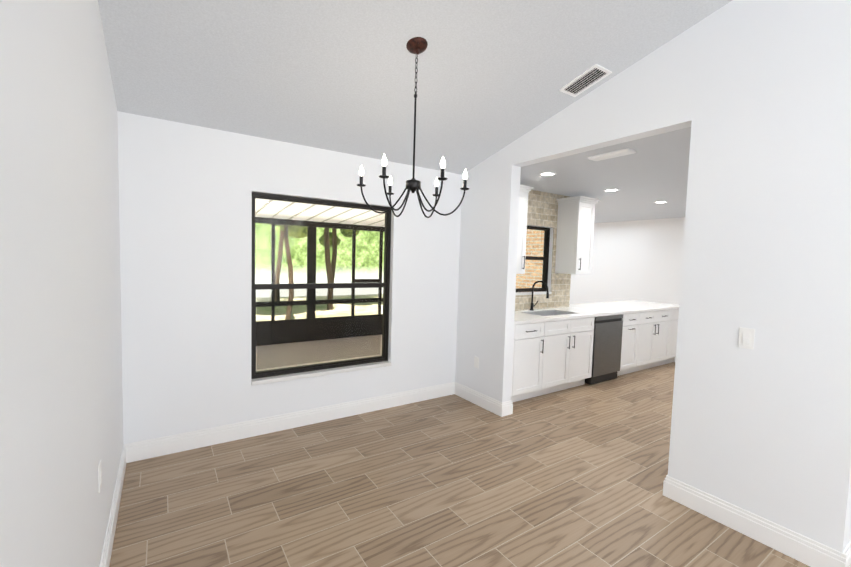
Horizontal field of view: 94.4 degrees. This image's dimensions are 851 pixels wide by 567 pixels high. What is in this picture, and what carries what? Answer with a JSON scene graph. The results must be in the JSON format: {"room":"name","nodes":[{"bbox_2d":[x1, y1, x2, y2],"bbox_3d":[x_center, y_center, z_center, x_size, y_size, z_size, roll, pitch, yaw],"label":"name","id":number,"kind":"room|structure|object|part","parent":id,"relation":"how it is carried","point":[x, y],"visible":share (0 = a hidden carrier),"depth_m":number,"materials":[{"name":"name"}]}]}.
{"room":"dining room","nodes":[
{"label":"dining room","id":0,"kind":"room"},
{"bbox_2d":[0,0,127,566],"bbox_3d":[-0.333,-0.707,-0.051,0.120,4.400,6.770,-1,4,-34],"label":"wall","id":1,"kind":"structure","parent":0,"point":[64,405],"depth_m":1.09,"materials":[{"name":"white paint"}]},
{"bbox_2d":[98,460,101,492],"bbox_3d":[-1.430,0.848,1.732,0.008,0.115,0.070,-1,4,-34],"label":"electrical outlet","id":2,"kind":"object","parent":1,"relation":"attached to","point":[99,477],"visible":1,"depth_m":1.72,"materials":[{"name":"white plastic"}]},
{"bbox_2d":[99,443,130,566],"bbox_3d":[-0.329,1.421,0.103,0.016,0.136,6.500,-1,4,-34],"label":"baseboard","id":3,"kind":"structure","parent":1,"relation":"attached to","point":[126,452],"depth_m":2.14,"materials":[{"name":"white wood"}]},
{"bbox_2d":[120,112,459,442],"bbox_3d":[-0.068,-0.402,4.144,4.920,3.300,0.150,-1,4,-34],"label":"wall","id":4,"kind":"structure","parent":0,"point":[124,278],"depth_m":3.09,"materials":[{"name":"white paint"}]},
{"bbox_2d":[131,382,454,461],"bbox_3d":[-0.887,1.192,3.622,2.946,0.136,0.016,-1,4,-34],"label":"baseboard","id":5,"kind":"structure","parent":4,"relation":"attached to","point":[151,448],"depth_m":3.35,"materials":[{"name":"white wood"}]},
{"bbox_2d":[251,192,390,385],"bbox_3d":[-0.899,0.038,3.595,1.300,1.579,0.145,-1,4,-34],"label":"dining room window","id":6,"kind":"structure","parent":4,"relation":"in","point":[329,368],"depth_m":3.59,"materials":[{"name":"brown metal"}]},
{"bbox_3d":[-0.901,0.812,3.613,1.300,0.033,0.075,-1,4,-34],"label":"sill","id":7,"kind":"part","parent":6,"relation":"part of","materials":[{"name":"white stone"}]},
{"bbox_2d":[516,185,533,273],"bbox_3d":[0.850,-0.602,4.420,0.600,0.977,0.358,-1,4,-34],"label":"upper cabinet","id":8,"kind":"object","parent":4,"relation":"attached to","point":[522,223],"visible":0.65,"depth_m":4.41,"materials":[{"name":"white wood"}]},
{"bbox_2d":[515,226,551,294],"bbox_3d":[1.333,-0.298,5.064,0.770,0.879,0.145,-1,4,-34],"label":"kitchen window","id":9,"kind":"structure","parent":4,"relation":"in","point":[544,276],"depth_m":5.19,"materials":[{"name":"brown metal"}]},
{"bbox_3d":[1.312,-0.317,5.094,0.718,0.794,0.004,-1,4,-34],"label":"glass","id":10,"kind":"part","parent":9,"relation":"part of","materials":[{"name":"clear glass"}]},
{"bbox_3d":[1.340,0.126,5.061,0.770,0.033,0.075,-1,4,-34],"label":"sill","id":11,"kind":"part","parent":9,"relation":"part of","materials":[{"name":"white stone"}]},
{"bbox_2d":[515,190,570,310],"bbox_3d":[1.251,-0.416,4.929,1.853,1.509,0.012,-1,4,-34],"label":"tile backsplash","id":12,"kind":"structure","parent":4,"relation":"attached to","point":[542,209],"depth_m":5.14,"materials":[{"name":"stone"}]},
{"bbox_2d":[555,196,599,273],"bbox_3d":[1.982,-0.615,5.177,0.416,0.977,0.358,-1,4,-34],"label":"upper cabinet","id":13,"kind":"object","parent":4,"relation":"attached to","point":[575,233],"visible":1,"depth_m":5.08,"materials":[{"name":"white wood"}]},
{"bbox_2d":[98,0,731,222],"bbox_3d":[2.053,-1.994,3.840,8.440,1.828,10.740,-1,4,-34],"label":"ceiling","id":14,"kind":"structure","parent":0,"point":[493,77],"depth_m":2.55,"materials":[{"name":"paint"}]},
{"bbox_2d":[357,37,468,217],"bbox_3d":[-0.065,-0.928,2.374,0.614,1.017,0.688,-1,4,-34],"label":"chandelier","id":15,"kind":"object","parent":14,"relation":"hanging from","point":[417,45],"visible":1,"depth_m":2.36,"materials":[{"name":"black metal"}]},
{"bbox_2d":[539,172,555,175],"bbox_3d":[1.245,-1.117,4.020,0.176,0.004,0.176,-1,4,-34],"label":"recessed light","id":16,"kind":"object","parent":14,"relation":"in","point":[547,174],"visible":1,"depth_m":4.02,"materials":[{"name":"white"}]},
{"bbox_2d":[559,64,611,96],"bbox_3d":[1.159,-1.471,2.865,0.190,0.082,0.303,-1,4,-34],"label":"ceiling vent","id":17,"kind":"object","parent":14,"relation":"in","point":[587,79],"visible":1,"depth_m":2.85,"materials":[{"name":"white metal"}]},
{"bbox_2d":[588,148,635,160],"bbox_3d":[1.523,-1.052,3.229,0.120,0.022,0.350,-1,4,-34],"label":"ceiling vent","id":18,"kind":"object","parent":14,"relation":"in","point":[617,153],"visible":1,"depth_m":3.19,"materials":[{"name":"white metal"}]},
{"bbox_2d":[109,362,809,566],"bbox_3d":[1.957,1.366,4.044,8.440,0.100,10.740,-1,4,-34],"label":"floor","id":19,"kind":"structure","parent":0,"point":[573,477],"depth_m":2.51,"materials":[{"name":"brown tile"}]},
{"bbox_2d":[511,324,522,401],"bbox_3d":[0.700,0.831,4.293,0.198,0.865,0.619,-1,4,-34],"label":"base cabinet","id":20,"kind":"object","parent":19,"relation":"on","point":[515,366],"depth_m":4.08,"materials":[{"name":"white wood"}]},
{"bbox_2d":[519,320,550,400],"bbox_3d":[0.949,0.828,4.460,0.518,0.865,0.619,-1,4,-34],"label":"base cabinet","id":21,"kind":"object","parent":19,"relation":"on","point":[535,337],"depth_m":4.25,"materials":[{"name":"white wood"}]},
{"bbox_2d":[531,312,598,393],"bbox_3d":[1.479,0.822,4.815,0.990,0.865,0.619,-1,4,-34],"label":"base cabinet","id":22,"kind":"object","parent":19,"relation":"on","point":[553,353],"depth_m":4.58,"materials":[{"name":"white wood"}]},
{"bbox_2d":[514,300,678,323],"bbox_3d":[2.189,0.356,5.379,3.890,0.034,0.850,-1,4,-34],"label":"countertop","id":23,"kind":"structure","parent":22,"relation":"on","point":[607,308],"depth_m":5.31,"materials":[{"name":"white stone"}]},
{"bbox_2d":[530,281,548,310],"bbox_3d":[1.421,0.154,4.905,0.109,0.380,0.238,-1,4,-34],"label":"faucet","id":24,"kind":"object","parent":23,"relation":"on","point":[547,295],"depth_m":4.95,"materials":[{"name":"black metal"}]},
{"bbox_2d":[525,281,575,315],"bbox_3d":[1.495,0.272,4.832,0.662,0.602,0.457,-1,4,-34],"label":"sink","id":25,"kind":"object","parent":23,"relation":"in","point":[546,313],"visible":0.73,"depth_m":4.97,"materials":[{"name":"silver metal"}]},
{"bbox_2d":[525,310,575,315],"bbox_3d":[1.512,0.470,4.811,0.662,0.208,0.377,-1,4,-34],"label":"basin","id":26,"kind":"object","parent":25,"relation":"in","point":[541,313],"depth_m":5.04,"materials":[{"name":"silver metal"}]},
{"bbox_2d":[615,312,626,375],"bbox_3d":[2.143,0.814,5.259,0.746,0.865,0.619,-1,4,-34],"label":"base cabinet","id":27,"kind":"object","parent":19,"relation":"on","point":[624,332],"depth_m":5.21,"materials":[{"name":"white wood"}]},
{"bbox_2d":[585,314,622,384],"bbox_3d":[2.160,0.812,5.232,0.598,0.849,0.582,-1,4,-34],"label":"dishwasher","id":28,"kind":"object","parent":27,"relation":"in","point":[607,346],"visible":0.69,"depth_m":4.97,"materials":[{"name":"metal"}]},
{"bbox_2d":[623,312,642,374],"bbox_3d":[2.590,0.808,5.558,0.470,0.865,0.619,-1,4,-34],"label":"base cabinet","id":29,"kind":"object","parent":19,"relation":"on","point":[634,319],"depth_m":5.36,"materials":[{"name":"white wood"}]},
{"bbox_2d":[639,308,674,370],"bbox_3d":[3.111,0.802,5.907,1.016,0.865,0.619,-1,4,-34],"label":"base cabinet","id":30,"kind":"object","parent":19,"relation":"on","point":[659,325],"depth_m":5.72,"materials":[{"name":"white wood"}]},
{"bbox_2d":[671,308,678,362],"bbox_3d":[3.635,0.796,6.257,0.478,0.865,0.619,-1,4,-34],"label":"base cabinet","id":31,"kind":"object","parent":19,"relation":"on","point":[673,338],"depth_m":6.01,"materials":[{"name":"white wood"}]},
{"bbox_2d":[516,229,543,291],"bbox_3d":[0.803,-0.134,7.162,0.120,3.050,3.850,-1,4,-34],"label":"brick wall","id":32,"kind":"structure","parent":0,"point":[532,261],"depth_m":5.86,"materials":[{"name":"beige brick"}]},
{"bbox_2d":[456,0,850,535],"bbox_3d":[1.254,-0.555,3.148,0.120,3.800,2.910,-1,4,-34],"label":"wall","id":33,"kind":"structure","parent":0,"point":[758,85],"depth_m":2.30,"materials":[{"name":"white paint"}]},
{"bbox_2d":[474,356,478,368],"bbox_3d":[0.534,0.829,4.133,0.008,0.115,0.070,-1,4,-34],"label":"electrical outlet","id":34,"kind":"object","parent":33,"relation":"attached to","point":[476,362],"visible":1,"depth_m":4.13,"materials":[{"name":"white plastic"}]},
{"bbox_2d":[455,382,506,416],"bbox_3d":[0.551,1.202,4.128,0.040,0.136,0.737,-1,4,-34],"label":"baseboard","id":35,"kind":"structure","parent":33,"relation":"attached to","point":[499,408],"depth_m":4.05,"materials":[{"name":"white wood"}]},
{"bbox_2d":[738,327,754,349],"bbox_3d":[1.807,0.309,2.219,0.010,0.115,0.070,-1,4,-34],"label":"light switch","id":36,"kind":"object","parent":33,"relation":"attached to","point":[746,338],"visible":1,"depth_m":2.22,"materials":[{"name":"white plastic"}]},
{"bbox_2d":[663,475,834,566],"bbox_3d":[1.796,1.350,2.272,0.040,0.136,0.784,-1,4,-34],"label":"baseboard","id":37,"kind":"structure","parent":33,"relation":"attached to","point":[796,546],"depth_m":2.19,"materials":[{"name":"white wood"}]},
{"bbox_2d":[804,8,850,552],"bbox_3d":[4.220,-0.779,3.290,5.214,4.400,0.120,-1,4,-34],"label":"wall","id":38,"kind":"structure","parent":0,"point":[827,505],"depth_m":1.93,"materials":[{"name":"white paint"}]},
{"bbox_2d":[835,540,850,566],"bbox_3d":[3.489,1.361,2.889,3.540,0.136,0.016,-1,4,-34],"label":"baseboard","id":39,"kind":"structure","parent":38,"relation":"attached to","point":[843,559],"depth_m":1.92,"materials":[{"name":"white wood"}]},
{"label":"outside","id":40,"kind":"structure","parent":0,"visible":0},
{"bbox_2d":[256,294,382,320],"bbox_3d":[1.680,0.985,13.262,42.000,0.130,12.820,-1,4,-34],"label":"ground","id":41,"kind":"structure","parent":40,"point":[362,305],"depth_m":12.47,"materials":[{"name":"white concrete"}]},
{"bbox_2d":[270,224,359,319],"bbox_3d":[-1.992,-3.299,13.066,12.624,8.324,7.195,-1,4,-34],"label":"trees","id":42,"kind":"object","parent":41,"relation":"on","point":[285,233],"depth_m":12.35,"materials":[{"name":"brown plant"}]},
{"bbox_2d":[255,223,383,297],"bbox_3d":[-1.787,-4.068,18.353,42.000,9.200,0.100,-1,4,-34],"label":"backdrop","id":43,"kind":"structure","parent":40,"point":[299,255],"depth_m":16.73,"materials":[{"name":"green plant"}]},
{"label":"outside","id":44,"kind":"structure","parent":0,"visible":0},
{"bbox_2d":[256,335,382,378],"bbox_3d":[-1.886,1.226,5.289,6.400,0.130,3.548,-1,4,-34],"label":"floor","id":45,"kind":"structure","parent":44,"point":[319,361],"depth_m":6.31,"materials":[{"name":"concrete"}]},
{"bbox_2d":[255,217,384,345],"bbox_3d":[-1.838,0.050,5.196,6.400,2.230,3.480,-1,4,-34],"label":"screen enclosure","id":46,"kind":"object","parent":45,"relation":"on","point":[311,249],"depth_m":7.11,"materials":[{"name":"brown metal"}]},
{"bbox_2d":[255,198,384,226],"bbox_3d":[-1.845,-1.177,5.185,6.400,0.360,3.648,-1,4,-34],"label":"ceiling","id":47,"kind":"structure","parent":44,"point":[339,216],"depth_m":6.41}
]}

